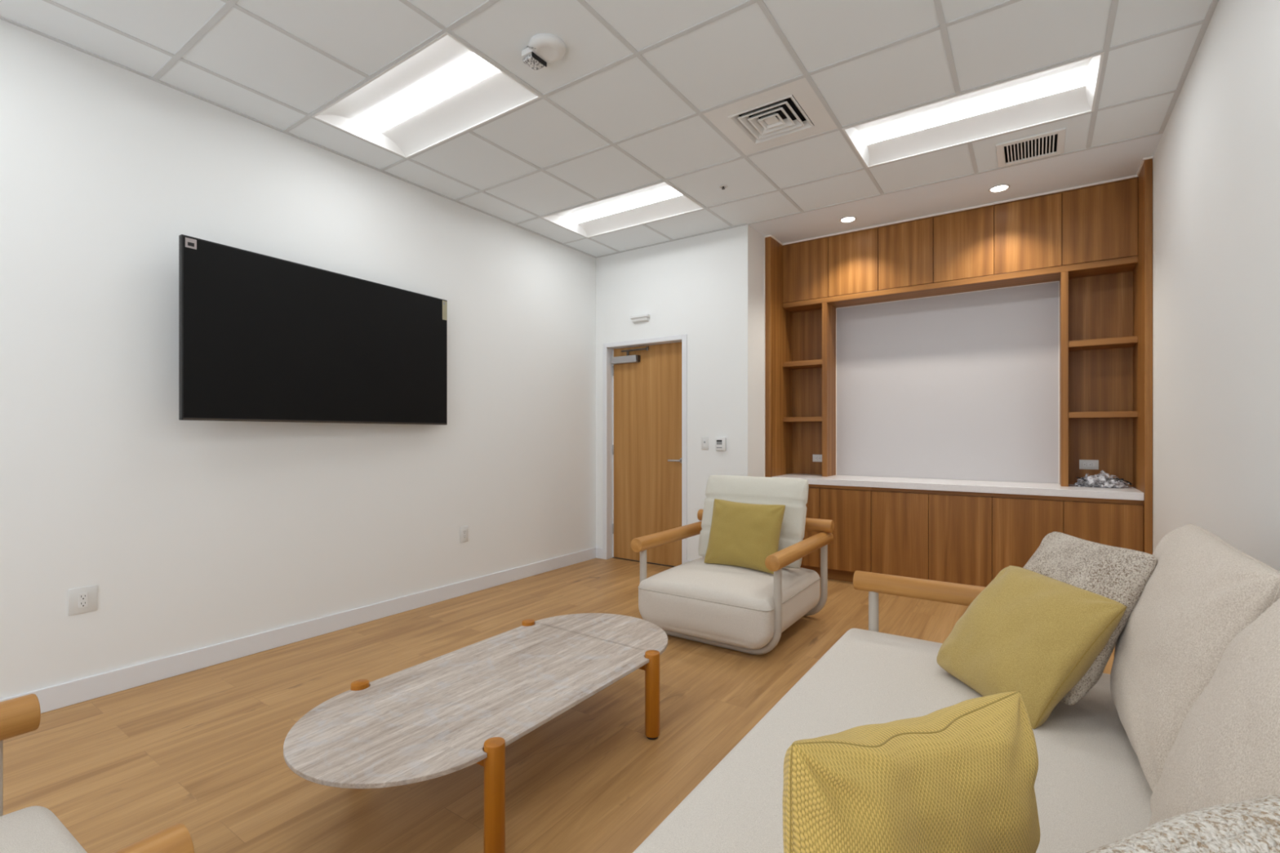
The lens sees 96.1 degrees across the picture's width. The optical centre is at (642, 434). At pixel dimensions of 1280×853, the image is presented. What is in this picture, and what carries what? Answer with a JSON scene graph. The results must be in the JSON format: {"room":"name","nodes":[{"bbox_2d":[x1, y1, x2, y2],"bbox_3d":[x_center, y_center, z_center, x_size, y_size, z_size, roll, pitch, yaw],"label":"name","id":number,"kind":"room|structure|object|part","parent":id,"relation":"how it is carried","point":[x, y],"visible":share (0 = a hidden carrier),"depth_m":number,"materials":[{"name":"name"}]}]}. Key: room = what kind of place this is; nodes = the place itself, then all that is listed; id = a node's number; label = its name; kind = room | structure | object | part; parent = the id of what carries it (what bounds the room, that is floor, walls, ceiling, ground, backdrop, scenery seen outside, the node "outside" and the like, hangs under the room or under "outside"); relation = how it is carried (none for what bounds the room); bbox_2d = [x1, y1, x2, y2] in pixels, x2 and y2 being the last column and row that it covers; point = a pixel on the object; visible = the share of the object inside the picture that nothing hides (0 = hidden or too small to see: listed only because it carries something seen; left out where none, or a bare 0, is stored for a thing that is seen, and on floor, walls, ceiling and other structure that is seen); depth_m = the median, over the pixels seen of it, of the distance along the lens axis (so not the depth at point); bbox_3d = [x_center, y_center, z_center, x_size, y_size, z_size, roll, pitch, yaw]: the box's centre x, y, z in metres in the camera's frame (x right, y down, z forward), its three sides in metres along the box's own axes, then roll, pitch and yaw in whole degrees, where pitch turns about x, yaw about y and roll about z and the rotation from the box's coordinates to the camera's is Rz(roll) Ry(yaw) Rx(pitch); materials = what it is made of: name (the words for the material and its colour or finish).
{"room":"office lounge","nodes":[
{"label":"office lounge","id":0,"kind":"room"},
{"bbox_2d":[0,19,595,699],"bbox_3d":[-2.272,-0.359,3.340,0.120,3.220,6.693,0,0,34],"label":"wall","id":1,"kind":"structure","parent":0,"point":[190,535],"depth_m":3.13,"materials":[{"name":"paint"}]},
{"bbox_2d":[68,585,97,615],"bbox_3d":[-2.628,0.776,2.704,0.009,0.121,0.100,0,0,34],"label":"wall outlet","id":2,"kind":"object","parent":1,"relation":"attached to","point":[84,599],"visible":1,"depth_m":2.70,"materials":[{"name":"white plastic"}]},
{"bbox_2d":[78,592,88,608],"bbox_3d":[-2.626,0.776,2.703,0.003,0.068,0.033,0,0,34],"label":"receptacle","id":3,"kind":"object","parent":2,"relation":"attached to","point":[82,597],"depth_m":2.70,"materials":[{"name":"white plastic"}]},
{"bbox_2d":[0,547,595,713],"bbox_3d":[-2.257,1.197,3.243,0.014,0.108,6.309,0,0,34],"label":"baseboard","id":4,"kind":"structure","parent":1,"relation":"attached to","point":[69,693],"depth_m":3.32,"materials":[{"name":"white paint"}]},
{"bbox_2d":[178,234,447,425],"bbox_3d":[-1.934,-0.535,3.602,0.161,0.923,1.640,0,0,31],"label":"television","id":5,"kind":"object","parent":1,"relation":"attached to","point":[263,338],"visible":1,"depth_m":3.35,"materials":[{"name":"plastic"}]},
{"bbox_2d":[187,241,194,247],"bbox_3d":[-2.266,-0.956,2.889,0.001,0.018,0.028,0,0,31],"label":"print","id":6,"kind":"object","parent":5,"relation":"attached to","point":[190,244],"depth_m":2.89},
{"bbox_2d":[460,525,468,542],"bbox_3d":[-1.396,0.776,4.508,0.009,0.121,0.075,0,0,34],"label":"wall outlet","id":7,"kind":"object","parent":1,"relation":"attached to","point":[464,530],"visible":1,"depth_m":4.50,"materials":[{"name":"white plastic"}]},
{"bbox_2d":[462,529,466,538],"bbox_3d":[-1.393,0.776,4.506,0.003,0.068,0.033,0,0,34],"label":"receptacle","id":8,"kind":"object","parent":7,"relation":"attached to","point":[464,531],"depth_m":4.50,"materials":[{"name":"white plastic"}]},
{"bbox_2d":[0,0,1218,257],"bbox_3d":[-0.469,-1.802,2.039,4.325,0.007,6.337,0,0,34],"label":"grid","id":9,"kind":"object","parent":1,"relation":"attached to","point":[228,4],"depth_m":2.97,"materials":[{"name":"metal"}]},
{"bbox_2d":[3,558,1115,852],"bbox_3d":[-0.164,1.311,2.486,4.625,0.120,7.720,0,0,34],"label":"floor","id":10,"kind":"structure","parent":0,"point":[202,749],"depth_m":2.35,"materials":[{"name":"brown wood"}]},
{"bbox_2d":[0,693,194,852],"bbox_3d":[-1.411,0.771,0.808,1.014,0.958,1.027,0,0,33],"label":"armchair","id":11,"kind":"object","parent":10,"relation":"on","point":[34,828],"visible":1,"depth_m":1.30,"materials":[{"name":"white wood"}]},
{"bbox_3d":[-1.196,0.985,1.146,0.949,0.528,0.045,0,0,33],"label":"leg frame","id":12,"kind":"part","parent":11,"relation":"part of","materials":[{"name":"beige metal"}]},
{"bbox_3d":[-1.801,0.699,1.037,0.090,0.090,0.995,0,0,33],"label":"armrest","id":13,"kind":"part","parent":11,"relation":"part of","materials":[{"name":"brown wood"}]},
{"bbox_3d":[-1.391,1.025,0.841,0.884,0.348,0.949,0,0,33],"label":"seat","id":14,"kind":"part","parent":11,"relation":"part of","materials":[{"name":"beige fabric"}]},
{"bbox_3d":[-1.039,0.699,0.551,0.090,0.090,0.995,0,0,33],"label":"armrest","id":15,"kind":"part","parent":11,"relation":"part of","materials":[{"name":"brown wood"}]},
{"bbox_2d":[283,613,667,852],"bbox_3d":[-0.496,1.076,2.237,0.781,0.350,1.600,0,0,34],"label":"coffee table","id":16,"kind":"object","parent":10,"relation":"on","point":[454,711],"visible":1,"depth_m":1.98,"materials":[{"name":"grey stone"}]},
{"bbox_3d":[-1.029,1.071,2.096,0.061,0.340,0.061,0,0,34],"label":"leg","id":17,"kind":"part","parent":16,"relation":"part of","materials":[{"name":"brown wood"}]},
{"bbox_3d":[-0.732,0.955,1.893,0.680,0.048,0.028,0,0,34],"label":"cross rail","id":18,"kind":"part","parent":16,"relation":"part of","materials":[{"name":"brown wood"}]},
{"bbox_3d":[-0.434,1.071,1.690,0.061,0.340,0.061,0,0,34],"label":"leg","id":19,"kind":"part","parent":16,"relation":"part of","materials":[{"name":"brown wood"}]},
{"bbox_3d":[-0.554,1.071,2.791,0.061,0.340,0.061,0,0,34],"label":"leg","id":20,"kind":"part","parent":16,"relation":"part of","materials":[{"name":"brown wood"}]},
{"bbox_3d":[0.041,1.071,2.385,0.061,0.340,0.061,0,0,34],"label":"leg","id":21,"kind":"part","parent":16,"relation":"part of","materials":[{"name":"brown wood"}]},
{"bbox_2d":[631,475,834,654],"bbox_3d":[0.604,0.771,3.782,1.014,0.958,1.027,0,0,34],"label":"armchair","id":22,"kind":"object","parent":10,"relation":"on","point":[744,610],"visible":0.87,"depth_m":3.53,"materials":[{"name":"beige fabric"}]},
{"bbox_3d":[0.240,0.699,4.050,0.090,0.090,0.995,0,0,34],"label":"armrest","id":23,"kind":"part","parent":22,"relation":"part of","materials":[{"name":"brown wood"}]},
{"bbox_3d":[0.378,0.985,3.451,0.949,0.528,0.045,0,0,34],"label":"leg frame","id":24,"kind":"part","parent":22,"relation":"part of","materials":[{"name":"beige metal"}]},
{"bbox_3d":[0.582,1.025,3.750,0.884,0.348,0.949,0,0,34],"label":"seat","id":25,"kind":"part","parent":22,"relation":"part of","materials":[{"name":"beige fabric"}]},
{"bbox_2d":[704,498,785,573],"bbox_3d":[0.660,0.651,3.753,0.504,0.426,0.212,0,0,38],"label":"throw pillow","id":26,"kind":"object","parent":22,"relation":"on","point":[742,535],"visible":0.94,"depth_m":3.69,"materials":[{"name":"yellow fabric"}]},
{"bbox_2d":[698,475,808,568],"bbox_3d":[0.750,0.578,3.963,0.742,0.594,0.174,0,-17,33],"label":"cushion","id":27,"kind":"object","parent":22,"relation":"on","point":[793,493],"depth_m":3.89,"materials":[{"name":"beige fabric"}]},
{"bbox_3d":[0.854,0.985,4.148,0.949,0.528,0.045,0,0,34],"label":"leg frame","id":28,"kind":"part","parent":22,"relation":"part of","materials":[{"name":"beige metal"}]},
{"bbox_3d":[0.860,0.617,4.157,1.014,0.088,0.088,0,0,34],"label":"rail","id":29,"kind":"part","parent":22,"relation":"part of","materials":[{"name":"brown wood"}]},
{"bbox_3d":[0.986,0.699,3.540,0.090,0.090,0.995,0,0,34],"label":"armrest","id":30,"kind":"part","parent":22,"relation":"part of","materials":[{"name":"brown wood"}]},
{"bbox_2d":[764,236,792,477],"bbox_3d":[1.325,-0.273,5.486,0.052,3.048,0.683,0,0,34],"label":"end panel","id":31,"kind":"object","parent":10,"relation":"on","point":[778,320],"visible":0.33,"depth_m":5.31,"materials":[{"name":"brown wood"}]},
{"bbox_2d":[800,484,871,582],"bbox_3d":[1.711,0.841,5.249,0.852,0.820,0.635,0,0,34],"label":"base cabinet","id":32,"kind":"object","parent":10,"relation":"on","point":[849,508],"visible":0.48,"depth_m":4.88,"materials":[{"name":"brown wood"}]},
{"bbox_3d":[1.362,0.806,5.116,0.423,0.685,0.020,0,0,34],"label":"door","id":33,"kind":"part","parent":32,"relation":"part of","materials":[{"name":"brown wood"}]},
{"bbox_3d":[1.714,0.806,4.875,0.423,0.685,0.020,0,0,34],"label":"door","id":34,"kind":"part","parent":32,"relation":"part of","materials":[{"name":"brown wood"}]},
{"bbox_2d":[771,473,1144,500],"bbox_3d":[2.409,0.405,4.757,2.558,0.051,0.660,0,0,34],"label":"countertop","id":35,"kind":"structure","parent":32,"relation":"on","point":[1131,493],"depth_m":4.41,"materials":[{"name":"white stone"}]},
{"bbox_2d":[782,302,835,476],"bbox_3d":[1.573,-0.408,5.432,0.416,1.574,0.285,0,0,34],"label":"bookshelf","id":36,"kind":"object","parent":35,"relation":"on","point":[813,365],"visible":1,"depth_m":5.51,"materials":[{"name":"brown wood"}]},
{"bbox_3d":[1.550,-0.144,5.438,0.372,0.041,0.260,0,0,34],"label":"shelf","id":37,"kind":"part","parent":36,"relation":"part of","materials":[{"name":"brown wood"}]},
{"bbox_3d":[1.550,-0.663,5.438,0.372,0.045,0.260,0,0,34],"label":"shelf","id":38,"kind":"part","parent":36,"relation":"part of","materials":[{"name":"brown wood"}]},
{"bbox_2d":[812,454,822,462],"bbox_3d":[1.683,0.223,5.500,0.117,0.070,0.008,0,0,34],"label":"outlet","id":39,"kind":"object","parent":36,"relation":"attached to","point":[815,458],"visible":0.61,"depth_m":5.50,"materials":[{"name":"white plastic"}]},
{"bbox_2d":[814,456,822,460],"bbox_3d":[1.681,0.223,5.498,0.068,0.033,0.002,0,0,34],"label":"receptacle","id":40,"kind":"object","parent":39,"relation":"attached to","point":[816,458],"depth_m":5.50,"materials":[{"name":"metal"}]},
{"bbox_3d":[1.726,-0.408,5.327,0.044,1.574,0.285,0,0,34],"label":"panel","id":41,"kind":"part","parent":36,"relation":"part of","materials":[{"name":"brown wood"}]},
{"bbox_2d":[836,281,1058,483],"bbox_3d":[2.537,-0.433,4.959,1.709,1.623,0.019,0,0,34],"label":"panel","id":42,"kind":"object","parent":35,"relation":"on","point":[963,386],"visible":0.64,"depth_m":4.89,"materials":[{"name":"white paint"}]},
{"bbox_2d":[835,280,1059,483],"bbox_3d":[2.530,-0.408,4.949,1.709,1.573,0.005,0,0,34],"label":"trim","id":43,"kind":"structure","parent":42,"relation":"attached to","point":[1055,281],"depth_m":4.79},
{"bbox_2d":[1059,271,1137,486],"bbox_3d":[3.335,-0.408,4.228,0.432,1.574,0.285,0,0,34],"label":"bookshelf","id":44,"kind":"object","parent":35,"relation":"on","point":[1097,340],"visible":0.99,"depth_m":4.29,"materials":[{"name":"brown wood"}]},
{"bbox_3d":[3.175,-0.408,4.338,0.044,1.574,0.285,0,0,34],"label":"panel","id":45,"kind":"part","parent":44,"relation":"part of","materials":[{"name":"brown wood"}]},
{"bbox_2d":[1079,459,1098,469],"bbox_3d":[3.370,0.225,4.347,0.116,0.072,0.008,0,0,34],"label":"outlet","id":46,"kind":"object","parent":44,"relation":"attached to","point":[1083,464],"visible":1,"depth_m":4.35,"materials":[{"name":"white plastic"}]},
{"bbox_2d":[1083,462,1094,466],"bbox_3d":[3.369,0.225,4.345,0.068,0.033,0.002,0,0,34],"label":"receptacle","id":47,"kind":"object","parent":46,"relation":"attached to","point":[1085,464],"depth_m":4.35,"materials":[{"name":"plastic"}]},
{"bbox_3d":[3.349,-0.144,4.209,0.388,0.041,0.260,0,0,34],"label":"shelf","id":48,"kind":"part","parent":44,"relation":"part of","materials":[{"name":"brown wood"}]},
{"bbox_3d":[3.349,-0.663,4.209,0.388,0.045,0.260,0,0,34],"label":"shelf","id":49,"kind":"part","parent":44,"relation":"part of","materials":[{"name":"brown wood"}]},
{"bbox_2d":[1074,471,1132,488],"bbox_3d":[3.337,0.318,4.189,0.338,0.120,0.211,0,0,34],"label":"plastic bag","id":50,"kind":"object","parent":35,"relation":"on","point":[1098,481],"visible":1,"depth_m":4.14,"materials":[{"name":"white plastic"}]},
{"bbox_2d":[871,487,992,586],"bbox_3d":[2.416,0.841,4.768,0.852,0.820,0.635,0,0,34],"label":"base cabinet","id":51,"kind":"object","parent":10,"relation":"on","point":[939,535],"visible":0.73,"depth_m":4.49,"materials":[{"name":"brown wood"}]},
{"bbox_3d":[2.066,0.806,4.634,0.423,0.685,0.020,0,0,34],"label":"door","id":52,"kind":"part","parent":51,"relation":"part of","materials":[{"name":"brown wood"}]},
{"bbox_3d":[2.419,0.806,4.393,0.423,0.685,0.020,0,0,34],"label":"door","id":53,"kind":"part","parent":51,"relation":"part of","materials":[{"name":"brown wood"}]},
{"bbox_2d":[632,524,1279,852],"bbox_3d":[0.783,0.768,1.338,1.307,0.962,2.757,0,0,34],"label":"sofa","id":54,"kind":"object","parent":10,"relation":"on","point":[1185,718],"visible":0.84,"depth_m":1.40,"materials":[{"name":"beige fabric"}]},
{"bbox_3d":[0.350,0.985,1.638,0.045,0.528,2.685,0,0,34],"label":"leg frame","id":55,"kind":"part","parent":54,"relation":"part of","materials":[{"name":"beige metal"}]},
{"bbox_3d":[0.753,1.035,1.363,1.229,0.328,2.620,0,0,34],"label":"seat","id":56,"kind":"part","parent":54,"relation":"part of","materials":[{"name":"beige fabric"}]},
{"bbox_2d":[782,690,1040,852],"bbox_3d":[0.442,0.672,0.956,0.488,0.426,0.242,0,0,-19],"label":"throw pillow","id":57,"kind":"object","parent":54,"relation":"on","point":[960,777],"visible":1,"depth_m":0.87,"materials":[{"name":"yellow fabric"}]},
{"bbox_3d":[1.547,0.699,2.419,1.265,0.090,0.090,0,0,34],"label":"armrest","id":58,"kind":"part","parent":54,"relation":"part of","materials":[{"name":"brown wood"}]},
{"bbox_2d":[936,565,1127,728],"bbox_3d":[1.289,0.690,1.956,0.355,0.403,0.482,0,0,-5],"label":"throw pillow","id":59,"kind":"object","parent":54,"relation":"on","point":[1036,635],"visible":0.94,"depth_m":1.83,"materials":[{"name":"yellow fabric"}]},
{"bbox_2d":[1022,531,1157,705],"bbox_3d":[1.459,0.605,2.008,0.313,0.480,0.531,0,0,4],"label":"throw pillow","id":60,"kind":"object","parent":54,"relation":"on","point":[1120,575],"visible":0.52,"depth_m":1.82,"materials":[{"name":"grey fabric"}]},
{"bbox_2d":[1084,793,1279,852],"bbox_3d":[0.617,0.649,0.642,0.559,0.546,0.211,0,0,-7],"label":"throw pillow","id":61,"kind":"object","parent":54,"relation":"on","point":[1251,825],"visible":1,"depth_m":0.59,"materials":[{"name":"fabric"}]},
{"bbox_2d":[1110,524,1279,791],"bbox_3d":[1.498,0.583,1.587,0.228,0.607,0.862,19,11,33],"label":"cushion","id":62,"kind":"object","parent":54,"relation":"on","point":[1202,591],"depth_m":1.38,"materials":[{"name":"fabric"}]},
{"bbox_2d":[1148,598,1279,826],"bbox_3d":[1.013,0.583,0.882,0.229,0.607,0.764,25,14,32],"label":"cushion","id":63,"kind":"object","parent":54,"relation":"on","point":[1226,749],"depth_m":0.96,"materials":[{"name":"fabric"}]},
{"bbox_2d":[991,493,1143,579],"bbox_3d":[3.120,0.841,4.286,0.852,0.820,0.635,0,0,34],"label":"base cabinet","id":64,"kind":"object","parent":10,"relation":"on","point":[1020,522],"visible":0.57,"depth_m":4.05,"materials":[{"name":"brown wood"}]},
{"bbox_3d":[2.771,0.806,4.153,0.423,0.685,0.020,0,0,34],"label":"door","id":65,"kind":"part","parent":64,"relation":"part of","materials":[{"name":"brown wood"}]},
{"bbox_3d":[3.123,0.806,3.912,0.423,0.685,0.020,0,0,34],"label":"door","id":66,"kind":"part","parent":64,"relation":"part of","materials":[{"name":"brown wood"}]},
{"bbox_2d":[1133,158,1152,554],"bbox_3d":[3.475,-0.273,4.016,0.038,3.048,0.683,0,0,34],"label":"end panel","id":67,"kind":"object","parent":10,"relation":"on","point":[1143,270],"visible":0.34,"depth_m":3.75,"materials":[{"name":"brown wood"}]},
{"bbox_2d":[0,0,1212,257],"bbox_3d":[-0.178,-1.934,2.465,4.565,0.270,7.610,0,0,34],"label":"ceiling","id":68,"kind":"structure","parent":0,"point":[739,54],"depth_m":2.91,"materials":[{"name":"tile"}]},
{"bbox_2d":[311,31,541,158],"bbox_3d":[-1.204,-1.850,3.159,1.207,0.106,0.598,0,0,34],"label":"ceiling light","id":69,"kind":"object","parent":68,"relation":"attached to","point":[444,90],"visible":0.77,"depth_m":3.16,"materials":[{"name":"white plastic"}]},
{"bbox_2d":[521,33,565,71],"bbox_3d":[-0.456,-1.775,2.679,0.208,0.056,0.173,0,0,34],"label":"fire alarm","id":70,"kind":"object","parent":68,"relation":"attached to","point":[542,48],"visible":1,"depth_m":2.66,"materials":[{"name":"white plastic"}]},
{"bbox_2d":[541,181,704,237],"bbox_3d":[-0.172,-1.850,4.669,1.207,0.106,0.598,0,0,34],"label":"ceiling light","id":71,"kind":"object","parent":68,"relation":"attached to","point":[659,201],"visible":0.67,"depth_m":4.73,"materials":[{"name":"white plastic"}]},
{"bbox_2d":[718,184,728,189],"bbox_3d":[0.586,-1.794,4.181,0.066,0.018,0.066,0,0,34],"label":"sprinkler","id":72,"kind":"object","parent":68,"relation":"attached to","point":[723,186],"visible":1,"depth_m":4.17,"materials":[{"name":"white plastic"}]},
{"bbox_2d":[702,77,837,155],"bbox_3d":[0.742,-1.825,3.306,0.594,0.055,0.594,0,0,34],"label":"ceiling vent","id":73,"kind":"object","parent":68,"relation":"in","point":[791,112],"visible":1,"depth_m":3.30,"materials":[{"name":"white metal"}]},
{"bbox_3d":[0.742,-1.806,3.311,0.068,0.003,0.068,0,0,34],"label":"plate","id":74,"kind":"part","parent":73,"relation":"part of","materials":[{"name":"white metal"}]},
{"bbox_2d":[839,216,856,222],"bbox_3d":[1.714,-1.796,4.806,0.136,0.007,0.136,0,0,34],"label":"recessed light","id":75,"kind":"object","parent":68,"relation":"in","point":[849,219],"visible":1,"depth_m":4.80,"materials":[{"name":"white plastic"}]},
{"bbox_2d":[842,52,1104,168],"bbox_3d":[1.841,-1.850,3.293,1.207,0.106,0.598,0,0,34],"label":"ceiling light","id":76,"kind":"object","parent":68,"relation":"attached to","point":[1068,90],"visible":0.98,"depth_m":3.30,"materials":[{"name":"white plastic"}]},
{"bbox_2d":[988,184,1010,192],"bbox_3d":[2.602,-1.796,4.199,0.136,0.007,0.136,0,0,34],"label":"recessed light","id":77,"kind":"object","parent":68,"relation":"in","point":[1001,188],"visible":1,"depth_m":4.20,"materials":[{"name":"white plastic"}]},
{"bbox_2d":[995,127,1066,168],"bbox_3d":[2.439,-1.843,3.623,0.354,0.099,0.355,0,0,34],"label":"ceiling vent","id":78,"kind":"object","parent":68,"relation":"in","point":[1042,145],"visible":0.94,"depth_m":3.67,"materials":[{"name":"white metal"}]},
{"bbox_2d":[595,224,764,560],"bbox_3d":[0.542,-0.359,5.875,1.665,3.220,1.167,0,0,34],"label":"wall","id":79,"kind":"structure","parent":0,"point":[708,288],"depth_m":5.18,"materials":[{"name":"paint"}]},
{"bbox_2d":[630,314,650,323],"bbox_3d":[-0.023,-1.113,5.527,0.205,0.063,0.045,0,0,34],"label":"sensor","id":80,"kind":"object","parent":79,"relation":"attached to","point":[645,317],"visible":1,"depth_m":5.51,"materials":[{"name":"white plastic"}]},
{"bbox_2d":[595,546,690,562],"bbox_3d":[0.208,1.197,5.388,1.665,0.108,0.014,0,0,34],"label":"baseboard","id":81,"kind":"structure","parent":79,"relation":"attached to","point":[598,550],"depth_m":5.82,"materials":[{"name":"white paint"}]},
{"bbox_2d":[602,333,687,567],"bbox_3d":[0.048,0.166,5.595,0.972,2.170,0.172,0,0,34],"label":"door","id":82,"kind":"structure","parent":79,"relation":"in","point":[645,380],"depth_m":5.62,"materials":[{"name":"brown wood"}]},
{"bbox_3d":[-0.073,-0.815,5.633,0.323,0.072,0.035,0,0,34],"label":"closer arm","id":83,"kind":"part","parent":82,"relation":"part of","materials":[{"name":"metal"}]},
{"bbox_3d":[0.314,0.241,5.386,0.141,0.052,0.071,0,0,34],"label":"lever handle","id":84,"kind":"part","parent":82,"relation":"part of","materials":[{"name":"silver metal"}]},
{"bbox_2d":[701,436,708,449],"bbox_3d":[0.557,0.075,5.151,0.072,0.115,0.011,0,0,34],"label":"light switch","id":85,"kind":"object","parent":79,"relation":"attached to","point":[704,440],"visible":1,"depth_m":5.15,"materials":[{"name":"white plastic"}]},
{"bbox_2d":[715,437,725,450],"bbox_3d":[0.686,0.081,5.053,0.097,0.116,0.028,0,0,34],"label":"thermostat","id":86,"kind":"object","parent":79,"relation":"attached to","point":[720,442],"visible":1,"depth_m":5.04,"materials":[{"name":"white plastic"}]},
{"bbox_2d":[782,226,878,302],"bbox_3d":[1.782,-1.519,5.352,0.852,0.554,0.385,0,0,34],"label":"upper cabinet","id":87,"kind":"object","parent":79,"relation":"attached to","point":[844,264],"visible":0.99,"depth_m":5.17,"materials":[{"name":"brown wood"}]},
{"bbox_3d":[1.503,-1.512,5.322,0.422,0.534,0.020,0,0,34],"label":"door","id":88,"kind":"part","parent":87,"relation":"part of","materials":[{"name":"brown wood"}]},
{"bbox_3d":[1.855,-1.512,5.081,0.422,0.534,0.020,0,0,34],"label":"door","id":89,"kind":"part","parent":87,"relation":"part of","materials":[{"name":"brown wood"}]},
{"bbox_2d":[782,255,1137,312],"bbox_3d":[2.457,-1.218,4.828,2.558,0.045,0.285,0,0,34],"label":"shelf","id":90,"kind":"object","parent":87,"relation":"attached to","point":[1126,264],"visible":1,"depth_m":4.61,"materials":[{"name":"brown wood"}]},
{"bbox_2d":[764,155,1153,476],"bbox_3d":[2.282,-0.274,4.589,2.658,3.050,0.303,0,0,34],"label":"trim","id":91,"kind":"structure","parent":79,"relation":"attached to","point":[1152,157],"depth_m":4.71,"materials":[{"name":"brown wood"}]},
{"bbox_2d":[1152,0,1279,571],"bbox_3d":[1.657,-0.359,1.211,0.120,3.220,7.610,0,0,34],"label":"wall","id":92,"kind":"structure","parent":0,"point":[1216,158],"depth_m":2.34,"materials":[{"name":"paint"}]},
{"bbox_3d":[2.622,-0.359,5.087,2.660,3.220,0.120,0,0,34],"label":"wall","id":93,"kind":"structure","parent":0,"visible":0},
{"bbox_2d":[878,204,994,290],"bbox_3d":[2.486,-1.519,4.871,0.852,0.554,0.385,0,0,34],"label":"upper cabinet","id":94,"kind":"object","parent":93,"relation":"attached to","point":[958,245],"visible":0.98,"depth_m":4.69,"materials":[{"name":"brown wood"}]},
{"bbox_3d":[2.207,-1.512,4.841,0.422,0.534,0.020,0,0,34],"label":"door","id":95,"kind":"part","parent":94,"relation":"part of","materials":[{"name":"brown wood"}]},
{"bbox_3d":[2.560,-1.512,4.600,0.422,0.534,0.020,0,0,34],"label":"door","id":96,"kind":"part","parent":94,"relation":"part of","materials":[{"name":"brown wood"}]},
{"bbox_2d":[994,177,1137,275],"bbox_3d":[3.191,-1.519,4.389,0.852,0.554,0.385,0,0,34],"label":"upper cabinet","id":97,"kind":"object","parent":93,"relation":"attached to","point":[1099,222],"visible":0.99,"depth_m":4.21,"materials":[{"name":"brown wood"}]},
{"bbox_3d":[2.912,-1.512,4.359,0.422,0.534,0.020,0,0,34],"label":"door","id":98,"kind":"part","parent":97,"relation":"part of","materials":[{"name":"brown wood"}]},
{"bbox_3d":[3.264,-1.512,4.118,0.422,0.534,0.020,0,0,34],"label":"door","id":99,"kind":"part","parent":97,"relation":"part of","materials":[{"name":"brown wood"}]}
]}

